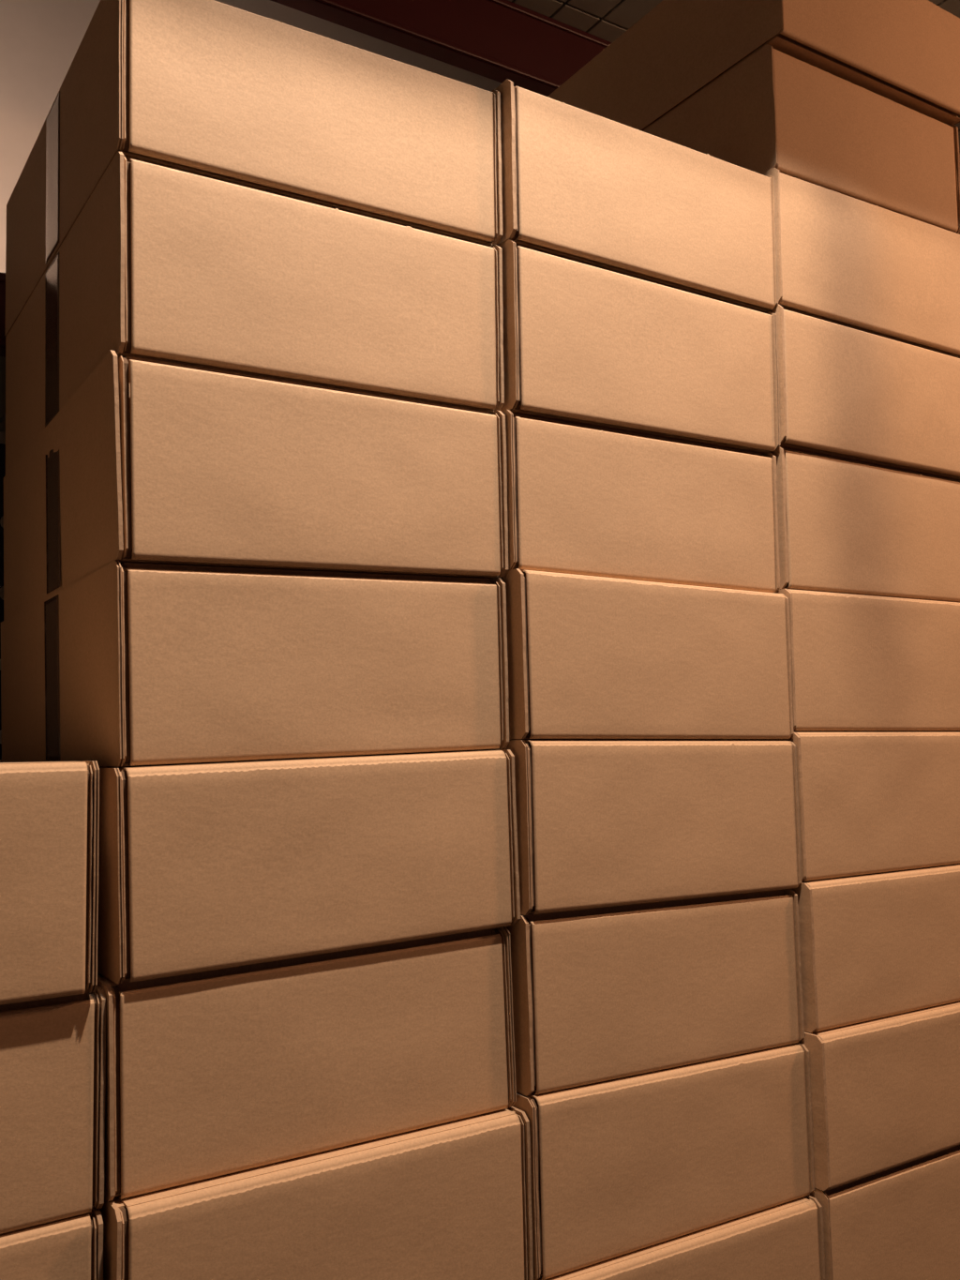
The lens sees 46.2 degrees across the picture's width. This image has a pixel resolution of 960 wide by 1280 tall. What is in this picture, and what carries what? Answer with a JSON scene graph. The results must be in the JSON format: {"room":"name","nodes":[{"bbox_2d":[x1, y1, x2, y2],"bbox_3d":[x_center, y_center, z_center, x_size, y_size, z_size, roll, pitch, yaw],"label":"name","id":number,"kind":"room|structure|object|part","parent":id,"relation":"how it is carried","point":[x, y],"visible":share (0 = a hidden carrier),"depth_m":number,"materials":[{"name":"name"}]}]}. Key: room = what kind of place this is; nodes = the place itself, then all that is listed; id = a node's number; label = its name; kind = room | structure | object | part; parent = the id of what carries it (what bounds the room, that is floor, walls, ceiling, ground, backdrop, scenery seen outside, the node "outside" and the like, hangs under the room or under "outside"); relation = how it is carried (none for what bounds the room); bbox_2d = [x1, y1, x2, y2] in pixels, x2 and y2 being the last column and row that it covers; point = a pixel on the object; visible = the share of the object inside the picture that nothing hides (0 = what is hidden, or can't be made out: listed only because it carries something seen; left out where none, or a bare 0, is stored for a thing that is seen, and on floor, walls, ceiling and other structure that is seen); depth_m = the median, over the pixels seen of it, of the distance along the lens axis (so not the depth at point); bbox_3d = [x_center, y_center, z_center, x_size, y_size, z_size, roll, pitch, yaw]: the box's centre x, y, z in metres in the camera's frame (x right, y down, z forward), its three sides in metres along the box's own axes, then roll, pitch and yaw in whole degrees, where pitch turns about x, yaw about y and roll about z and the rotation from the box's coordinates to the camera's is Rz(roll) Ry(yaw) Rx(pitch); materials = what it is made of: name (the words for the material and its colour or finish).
{"room":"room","nodes":[
{"label":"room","id":0,"kind":"room"},
{"bbox_2d":[0,0,501,744],"bbox_3d":[-0.606,-0.486,2.825,6.400,3.650,0.100,2,-6,-33],"label":"wall","id":1,"kind":"structure","parent":0,"point":[40,40],"depth_m":2.59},
{"bbox_3d":[0.866,1.140,0.440,6.400,0.080,5.200,2,-6,-33],"label":"floor","id":2,"kind":"structure","parent":0,"visible":0},
{"bbox_2d":[0,0,959,432],"bbox_3d":[0.120,-0.295,2.053,4.290,3.100,1.935,2,-6,-33],"label":"rack","id":3,"kind":"object","parent":2,"relation":"on","point":[537,46],"visible":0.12,"depth_m":2.25,"materials":[{"name":"red metal"}]},
{"bbox_3d":[-0.259,1.104,1.186,0.402,0.174,0.542,2,-6,-33],"label":"cardboard box","id":4,"kind":"object","parent":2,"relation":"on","visible":0},
{"bbox_3d":[-0.260,0.929,1.198,0.402,0.175,0.543,2,-6,-33],"label":"cardboard box","id":5,"kind":"object","parent":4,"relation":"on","visible":0},
{"bbox_3d":[-0.266,0.754,1.217,0.402,0.175,0.542,2,-6,-33],"label":"cardboard box","id":6,"kind":"object","parent":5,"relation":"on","visible":0},
{"bbox_2d":[98,1106,533,1279],"bbox_3d":[-0.264,0.576,1.223,0.402,0.180,0.542,2,-6,-33],"label":"cardboard box","id":7,"kind":"object","parent":6,"relation":"on","point":[450,1200],"visible":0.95,"depth_m":1.01,"materials":[{"name":"brown cardboard"}]},
{"bbox_3d":[-0.432,0.570,1.117,0.004,0.180,0.541,2,-6,-33],"label":"panel","id":8,"kind":"part","parent":7,"relation":"part of","materials":[{"name":"cardboard"}]},
{"bbox_2d":[97,926,516,1201],"bbox_3d":[-0.280,0.398,1.253,0.403,0.179,0.542,2,-6,-33],"label":"cardboard box","id":9,"kind":"object","parent":7,"relation":"on","point":[215,1073],"visible":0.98,"depth_m":1.01,"materials":[{"name":"brown cardboard"}]},
{"bbox_3d":[-0.447,0.395,1.146,0.006,0.173,0.542,2,-6,-33],"label":"panel","id":10,"kind":"part","parent":9,"relation":"part of","materials":[{"name":"cardboard"}]},
{"bbox_2d":[97,749,520,984],"bbox_3d":[-0.277,0.222,1.266,0.405,0.184,0.542,2,-6,-33],"label":"cardboard box","id":11,"kind":"object","parent":9,"relation":"on","point":[203,866],"visible":0.85,"depth_m":1.02,"materials":[{"name":"brown cardboard"}]},
{"bbox_3d":[-0.444,0.219,1.159,0.008,0.178,0.542,2,-6,-33],"label":"panel","id":12,"kind":"part","parent":11,"relation":"part of","materials":[{"name":"cardboard"}]},
{"bbox_2d":[0,560,509,767],"bbox_3d":[-0.286,0.044,1.290,0.401,0.186,0.542,2,-6,-33],"label":"cardboard box","id":13,"kind":"object","parent":11,"relation":"on","point":[126,664],"visible":1,"depth_m":1.06,"materials":[{"name":"brown cardboard"}]},
{"bbox_3d":[-0.452,0.043,1.183,0.008,0.177,0.542,2,-6,-33],"label":"panel","id":14,"kind":"part","parent":13,"relation":"part of","materials":[{"name":"cardboard"}]},
{"bbox_2d":[3,350,508,620],"bbox_3d":[-0.290,-0.134,1.303,0.409,0.188,0.542,2,-6,-33],"label":"cardboard box","id":15,"kind":"object","parent":13,"relation":"on","point":[148,460],"visible":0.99,"depth_m":1.07,"materials":[{"name":"brown cardboard"}]},
{"bbox_3d":[-0.455,-0.138,1.196,0.011,0.184,0.541,2,-6,-32],"label":"panel","id":16,"kind":"part","parent":15,"relation":"part of","materials":[{"name":"cardboard"}]},
{"bbox_2d":[5,150,504,474],"bbox_3d":[-0.291,-0.319,1.326,0.408,0.190,0.541,2,-6,-33],"label":"cardboard box","id":17,"kind":"object","parent":15,"relation":"on","point":[159,263],"visible":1,"depth_m":1.09,"materials":[{"name":"brown cardboard"}]},
{"bbox_3d":[-0.461,-0.322,1.217,0.006,0.185,0.541,2,-6,-33],"label":"panel","id":18,"kind":"part","parent":17,"relation":"part of","materials":[{"name":"cardboard"}]},
{"bbox_2d":[5,0,502,336],"bbox_3d":[-0.295,-0.500,1.342,0.413,0.182,0.542,2,-6,-33],"label":"cardboard box","id":19,"kind":"object","parent":17,"relation":"on","point":[210,88],"visible":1,"depth_m":1.11,"materials":[{"name":"brown cardboard"}]},
{"bbox_3d":[-0.466,-0.502,1.232,0.005,0.175,0.542,2,-6,-33],"label":"panel","id":20,"kind":"part","parent":19,"relation":"part of","materials":[{"name":"cardboard"}]},
{"bbox_3d":[-0.152,-0.520,1.121,0.393,0.175,0.010,2,-6,-33],"label":"panel","id":21,"kind":"part","parent":19,"relation":"part of","materials":[{"name":"cardboard"}]},
{"bbox_3d":[-0.124,-0.496,1.452,0.006,0.177,0.541,2,-6,-33],"label":"panel","id":22,"kind":"part","parent":19,"relation":"part of","materials":[{"name":"cardboard"}]},
{"bbox_3d":[-0.148,-0.339,1.105,0.388,0.183,0.010,2,-6,-33],"label":"panel","id":23,"kind":"part","parent":17,"relation":"part of","materials":[{"name":"cardboard"}]},
{"bbox_3d":[-0.122,-0.315,1.435,0.006,0.186,0.541,2,-6,-33],"label":"panel","id":24,"kind":"part","parent":17,"relation":"part of","materials":[{"name":"cardboard"}]},
{"bbox_3d":[-0.144,-0.154,1.083,0.384,0.181,0.010,2,-6,-33],"label":"panel","id":25,"kind":"part","parent":15,"relation":"part of","materials":[{"name":"cardboard"}]},
{"bbox_3d":[-0.119,-0.133,1.412,0.004,0.179,0.542,2,-6,-33],"label":"panel","id":26,"kind":"part","parent":15,"relation":"part of","materials":[{"name":"cardboard"}]},
{"bbox_3d":[-0.119,0.047,1.397,0.004,0.179,0.542,2,-6,-33],"label":"panel","id":27,"kind":"part","parent":13,"relation":"part of","materials":[{"name":"cardboard"}]},
{"bbox_3d":[-0.109,0.225,1.375,0.006,0.178,0.542,2,-6,-33],"label":"panel","id":28,"kind":"part","parent":11,"relation":"part of","materials":[{"name":"cardboard"}]},
{"bbox_3d":[-0.114,0.404,1.360,0.007,0.179,0.541,2,-6,-33],"label":"panel","id":29,"kind":"part","parent":9,"relation":"part of","materials":[{"name":"cardboard"}]},
{"bbox_3d":[-0.097,0.582,1.331,0.004,0.180,0.542,2,-6,-33],"label":"panel","id":30,"kind":"part","parent":7,"relation":"part of","materials":[{"name":"cardboard"}]},
{"bbox_3d":[0.080,1.111,1.399,0.395,0.182,0.542,2,-6,-33],"label":"cardboard box","id":31,"kind":"object","parent":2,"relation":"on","visible":0},
{"bbox_3d":[0.074,0.929,1.419,0.395,0.183,0.542,2,-6,-33],"label":"cardboard box","id":32,"kind":"object","parent":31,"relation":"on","visible":0},
{"bbox_2d":[537,1195,825,1279],"bbox_3d":[0.085,0.747,1.412,0.395,0.178,0.541,2,-6,-33],"label":"cardboard box","id":33,"kind":"object","parent":32,"relation":"on","point":[785,1241],"visible":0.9,"depth_m":1.23,"materials":[{"name":"brown cardboard"}]},
{"bbox_2d":[512,1042,814,1279],"bbox_3d":[0.076,0.575,1.438,0.399,0.181,0.542,2,-6,-33],"label":"cardboard box","id":34,"kind":"object","parent":33,"relation":"on","point":[622,1166],"visible":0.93,"depth_m":1.20,"materials":[{"name":"brown cardboard"}]},
{"bbox_3d":[-0.091,0.566,1.332,0.004,0.174,0.541,2,-6,-33],"label":"panel","id":35,"kind":"part","parent":34,"relation":"part of","materials":[{"name":"cardboard"}]},
{"bbox_2d":[506,888,804,1096],"bbox_3d":[0.069,0.402,1.459,0.397,0.188,0.542,2,-6,-33],"label":"cardboard box","id":36,"kind":"object","parent":34,"relation":"on","point":[606,993],"visible":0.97,"depth_m":1.22,"materials":[{"name":"brown cardboard"}]},
{"bbox_3d":[-0.096,0.391,1.354,0.005,0.177,0.542,2,-6,-33],"label":"panel","id":37,"kind":"part","parent":36,"relation":"part of","materials":[{"name":"cardboard"}]},
{"bbox_2d":[477,739,801,915],"bbox_3d":[0.070,0.223,1.474,0.400,0.184,0.541,2,-6,-33],"label":"cardboard box","id":38,"kind":"object","parent":36,"relation":"on","point":[601,823],"visible":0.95,"depth_m":1.23,"materials":[{"name":"brown cardboard"}]},
{"bbox_3d":[-0.096,0.214,1.368,0.004,0.177,0.541,2,-6,-33],"label":"panel","id":39,"kind":"part","parent":38,"relation":"part of","materials":[{"name":"cardboard"}]},
{"bbox_2d":[500,568,794,740],"bbox_3d":[0.067,0.046,1.492,0.402,0.184,0.542,2,-6,-33],"label":"cardboard box","id":40,"kind":"object","parent":38,"relation":"on","point":[590,657],"visible":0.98,"depth_m":1.25,"materials":[{"name":"brown cardboard"}]},
{"bbox_3d":[-0.100,0.037,1.385,0.005,0.177,0.542,2,-6,-33],"label":"panel","id":41,"kind":"part","parent":40,"relation":"part of","materials":[{"name":"cardboard"}]},
{"bbox_2d":[501,409,780,593],"bbox_3d":[0.057,-0.129,1.518,0.404,0.179,0.542,2,-6,-33],"label":"cardboard box","id":42,"kind":"object","parent":40,"relation":"on","point":[584,500],"visible":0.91,"depth_m":1.28,"materials":[{"name":"brown cardboard"}]},
{"bbox_3d":[-0.111,-0.137,1.410,0.005,0.172,0.542,2,-6,-33],"label":"panel","id":43,"kind":"part","parent":42,"relation":"part of","materials":[{"name":"cardboard"}]},
{"bbox_2d":[498,239,780,454],"bbox_3d":[0.061,-0.311,1.535,0.406,0.188,0.542,2,-6,-33],"label":"cardboard box","id":44,"kind":"object","parent":42,"relation":"on","point":[584,344],"visible":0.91,"depth_m":1.29,"materials":[{"name":"brown cardboard"}]},
{"bbox_3d":[-0.108,-0.317,1.427,0.005,0.188,0.542,2,-6,-33],"label":"panel","id":45,"kind":"part","parent":44,"relation":"part of","materials":[{"name":"cardboard"}]},
{"bbox_2d":[495,78,778,313],"bbox_3d":[0.061,-0.494,1.552,0.411,0.183,0.542,2,-6,-33],"label":"cardboard box","id":46,"kind":"object","parent":44,"relation":"on","point":[579,185],"visible":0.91,"depth_m":1.31,"materials":[{"name":"brown cardboard"}]},
{"bbox_3d":[-0.110,-0.501,1.443,0.005,0.180,0.541,2,-6,-33],"label":"panel","id":47,"kind":"part","parent":46,"relation":"part of","materials":[{"name":"cardboard"}]},
{"bbox_3d":[0.231,-0.487,1.661,0.007,0.182,0.542,2,-6,-33],"label":"panel","id":48,"kind":"part","parent":46,"relation":"part of","materials":[{"name":"cardboard"}]},
{"bbox_3d":[0.229,-0.305,1.643,0.009,0.183,0.542,2,-6,-33],"label":"panel","id":49,"kind":"part","parent":44,"relation":"part of","materials":[{"name":"cardboard"}]},
{"bbox_3d":[0.223,-0.123,1.625,0.008,0.179,0.541,2,-6,-33],"label":"panel","id":50,"kind":"part","parent":42,"relation":"part of","materials":[{"name":"cardboard"}]},
{"bbox_3d":[0.233,0.055,1.599,0.006,0.179,0.541,2,-6,-33],"label":"panel","id":51,"kind":"part","parent":40,"relation":"part of","materials":[{"name":"cardboard"}]},
{"bbox_3d":[0.237,0.233,1.580,0.004,0.177,0.541,2,-6,-33],"label":"panel","id":52,"kind":"part","parent":38,"relation":"part of","materials":[{"name":"cardboard"}]},
{"bbox_3d":[0.235,0.412,1.565,0.004,0.180,0.542,2,-6,-33],"label":"panel","id":53,"kind":"part","parent":36,"relation":"part of","materials":[{"name":"cardboard"}]},
{"bbox_3d":[0.242,0.586,1.544,0.005,0.170,0.542,2,-6,-33],"label":"panel","id":54,"kind":"part","parent":34,"relation":"part of","materials":[{"name":"cardboard"}]},
{"bbox_3d":[0.249,0.756,1.517,0.004,0.172,0.541,2,-6,-33],"label":"panel","id":55,"kind":"part","parent":33,"relation":"part of","materials":[{"name":"cardboard"}]},
{"bbox_3d":[0.419,1.122,1.617,0.405,0.184,0.541,2,-6,-33],"label":"cardboard box","id":56,"kind":"object","parent":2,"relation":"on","visible":0},
{"bbox_3d":[0.413,0.938,1.637,0.405,0.184,0.542,2,-6,-33],"label":"cardboard box","id":57,"kind":"object","parent":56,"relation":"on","visible":0},
{"bbox_2d":[808,1144,959,1279],"bbox_3d":[0.427,0.756,1.625,0.405,0.178,0.542,2,-6,-33],"label":"cardboard box","id":58,"kind":"object","parent":57,"relation":"on","point":[902,1222],"visible":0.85,"depth_m":1.36,"materials":[{"name":"brown cardboard"}]},
{"bbox_3d":[0.258,0.749,1.517,0.004,0.176,0.542,2,-6,-33],"label":"panel","id":59,"kind":"part","parent":58,"relation":"part of","materials":[{"name":"cardboard"}]},
{"bbox_2d":[799,1000,959,1190],"bbox_3d":[0.424,0.580,1.639,0.405,0.175,0.542,2,-6,-33],"label":"cardboard box","id":60,"kind":"object","parent":58,"relation":"on","point":[885,1091],"visible":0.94,"depth_m":1.36,"materials":[{"name":"brown cardboard"}]},
{"bbox_3d":[0.255,0.574,1.531,0.005,0.174,0.542,2,-6,-33],"label":"panel","id":61,"kind":"part","parent":60,"relation":"part of","materials":[{"name":"cardboard"}]},
{"bbox_2d":[791,863,959,1032],"bbox_3d":[0.417,0.408,1.666,0.403,0.178,0.542,2,-6,-33],"label":"cardboard box","id":62,"kind":"object","parent":60,"relation":"on","point":[882,944],"visible":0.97,"depth_m":1.40,"materials":[{"name":"brown cardboard"}]},
{"bbox_3d":[0.249,0.401,1.558,0.004,0.174,0.542,2,-6,-33],"label":"panel","id":63,"kind":"part","parent":62,"relation":"part of","materials":[{"name":"cardboard"}]},
{"bbox_2d":[738,732,959,881],"bbox_3d":[0.411,0.232,1.689,0.404,0.182,0.542,2,-6,-33],"label":"cardboard box","id":64,"kind":"object","parent":62,"relation":"on","point":[869,803],"visible":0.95,"depth_m":1.43,"materials":[{"name":"brown cardboard"}]},
{"bbox_3d":[0.242,0.224,1.581,0.004,0.180,0.541,2,-6,-33],"label":"panel","id":65,"kind":"part","parent":64,"relation":"part of","materials":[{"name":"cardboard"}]},
{"bbox_2d":[776,588,959,732],"bbox_3d":[0.405,0.056,1.710,0.406,0.181,0.542,2,-6,-33],"label":"cardboard box","id":66,"kind":"object","parent":64,"relation":"on","point":[860,663],"visible":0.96,"depth_m":1.46,"materials":[{"name":"brown cardboard"}]},
{"bbox_3d":[0.237,0.047,1.602,0.006,0.176,0.542,2,-6,-33],"label":"panel","id":67,"kind":"part","parent":66,"relation":"part of","materials":[{"name":"cardboard"}]},
{"bbox_2d":[771,446,959,602],"bbox_3d":[0.402,-0.126,1.734,0.406,0.183,0.540,2,-6,-33],"label":"cardboard box","id":68,"kind":"object","parent":66,"relation":"on","point":[846,526],"visible":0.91,"depth_m":1.48,"materials":[{"name":"brown cardboard"}]},
{"bbox_3d":[0.234,-0.132,1.627,0.007,0.183,0.540,2,-6,-33],"label":"panel","id":69,"kind":"part","parent":68,"relation":"part of","materials":[{"name":"cardboard"}]},
{"bbox_2d":[772,303,959,481],"bbox_3d":[0.405,-0.307,1.747,0.408,0.184,0.541,2,-6,-33],"label":"cardboard box","id":70,"kind":"object","parent":68,"relation":"on","point":[846,392],"visible":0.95,"depth_m":1.50,"materials":[{"name":"brown cardboard"}]},
{"bbox_3d":[0.237,-0.314,1.640,0.009,0.180,0.540,2,-6,-33],"label":"panel","id":71,"kind":"part","parent":70,"relation":"part of","materials":[{"name":"cardboard"}]},
{"bbox_2d":[762,167,959,358],"bbox_3d":[0.406,-0.491,1.769,0.409,0.192,0.542,2,-6,-33],"label":"cardboard box","id":72,"kind":"object","parent":70,"relation":"on","point":[844,260],"visible":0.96,"depth_m":1.52,"materials":[{"name":"brown cardboard"}]},
{"bbox_3d":[0.237,-0.496,1.661,0.008,0.183,0.541,2,-6,-33],"label":"panel","id":73,"kind":"part","parent":72,"relation":"part of","materials":[{"name":"cardboard"}]},
{"bbox_2d":[643,44,959,233],"bbox_3d":[0.404,-0.669,1.796,0.399,0.177,0.542,2,-6,-33],"label":"cardboard box","id":74,"kind":"object","parent":72,"relation":"on","point":[775,109],"visible":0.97,"depth_m":1.55,"materials":[{"name":"brown cardboard"}]},
{"bbox_3d":[0.238,-0.673,1.690,0.004,0.174,0.541,2,-6,-33],"label":"panel","id":75,"kind":"part","parent":74,"relation":"part of","materials":[{"name":"cardboard"}]},
{"bbox_2d":[547,0,959,131],"bbox_3d":[0.413,-0.843,1.794,0.406,0.172,0.542,2,-6,-33],"label":"cardboard box","id":76,"kind":"object","parent":74,"relation":"on","point":[906,52],"visible":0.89,"depth_m":1.60,"materials":[{"name":"brown cardboard"}]},
{"bbox_3d":[0.244,-0.849,1.686,0.004,0.172,0.542,2,-6,-33],"label":"panel","id":77,"kind":"part","parent":76,"relation":"part of","materials":[{"name":"cardboard"}]},
{"bbox_3d":[0.553,-0.863,1.571,0.394,0.166,0.010,2,-6,-33],"label":"panel","id":78,"kind":"part","parent":76,"relation":"part of","materials":[{"name":"cardboard"}]},
{"bbox_3d":[0.544,-0.689,1.573,0.387,0.170,0.010,2,-6,-33],"label":"panel","id":79,"kind":"part","parent":74,"relation":"part of","materials":[{"name":"cardboard"}]},
{"bbox_3d":[0.569,-0.666,1.902,0.008,0.171,0.542,2,-6,-33],"label":"panel","id":80,"kind":"part","parent":74,"relation":"part of","materials":[{"name":"cardboard"}]},
{"bbox_3d":[-0.603,1.092,0.966,0.404,0.173,0.541,2,-6,-33],"label":"cardboard box","id":81,"kind":"object","parent":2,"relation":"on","visible":0},
{"bbox_3d":[-0.605,0.918,0.978,0.404,0.174,0.541,2,-6,-33],"label":"cardboard box","id":82,"kind":"object","parent":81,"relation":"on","visible":0},
{"bbox_3d":[-0.611,0.743,0.997,0.404,0.175,0.542,2,-6,-33],"label":"cardboard box","id":83,"kind":"object","parent":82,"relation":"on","visible":0},
{"bbox_2d":[0,1206,103,1279],"bbox_3d":[-0.618,0.569,1.018,0.404,0.176,0.541,2,-6,-33],"label":"cardboard box","id":84,"kind":"object","parent":83,"relation":"on","point":[69,1248],"visible":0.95,"depth_m":0.89,"materials":[{"name":"brown cardboard"}]},
{"bbox_2d":[0,985,105,1234],"bbox_3d":[-0.623,0.395,1.037,0.406,0.178,0.541,2,-6,-33],"label":"cardboard box","id":85,"kind":"object","parent":84,"relation":"on","point":[52,1050],"visible":0.98,"depth_m":0.90,"materials":[{"name":"brown cardboard"}]},
{"bbox_2d":[0,759,99,1005],"bbox_3d":[-0.629,0.211,1.040,0.405,0.188,0.541,2,-6,-33],"label":"cardboard box","id":86,"kind":"object","parent":85,"relation":"on","point":[50,809],"visible":1,"depth_m":0.90,"materials":[{"name":"brown cardboard"}]},
{"bbox_3d":[-0.454,0.400,1.146,0.004,0.175,0.541,2,-6,-33],"label":"panel","id":87,"kind":"part","parent":85,"relation":"part of","materials":[{"name":"cardboard"}]},
{"bbox_3d":[-0.450,0.575,1.126,0.004,0.174,0.541,2,-6,-33],"label":"panel","id":88,"kind":"part","parent":84,"relation":"part of","materials":[{"name":"cardboard"}]}
]}

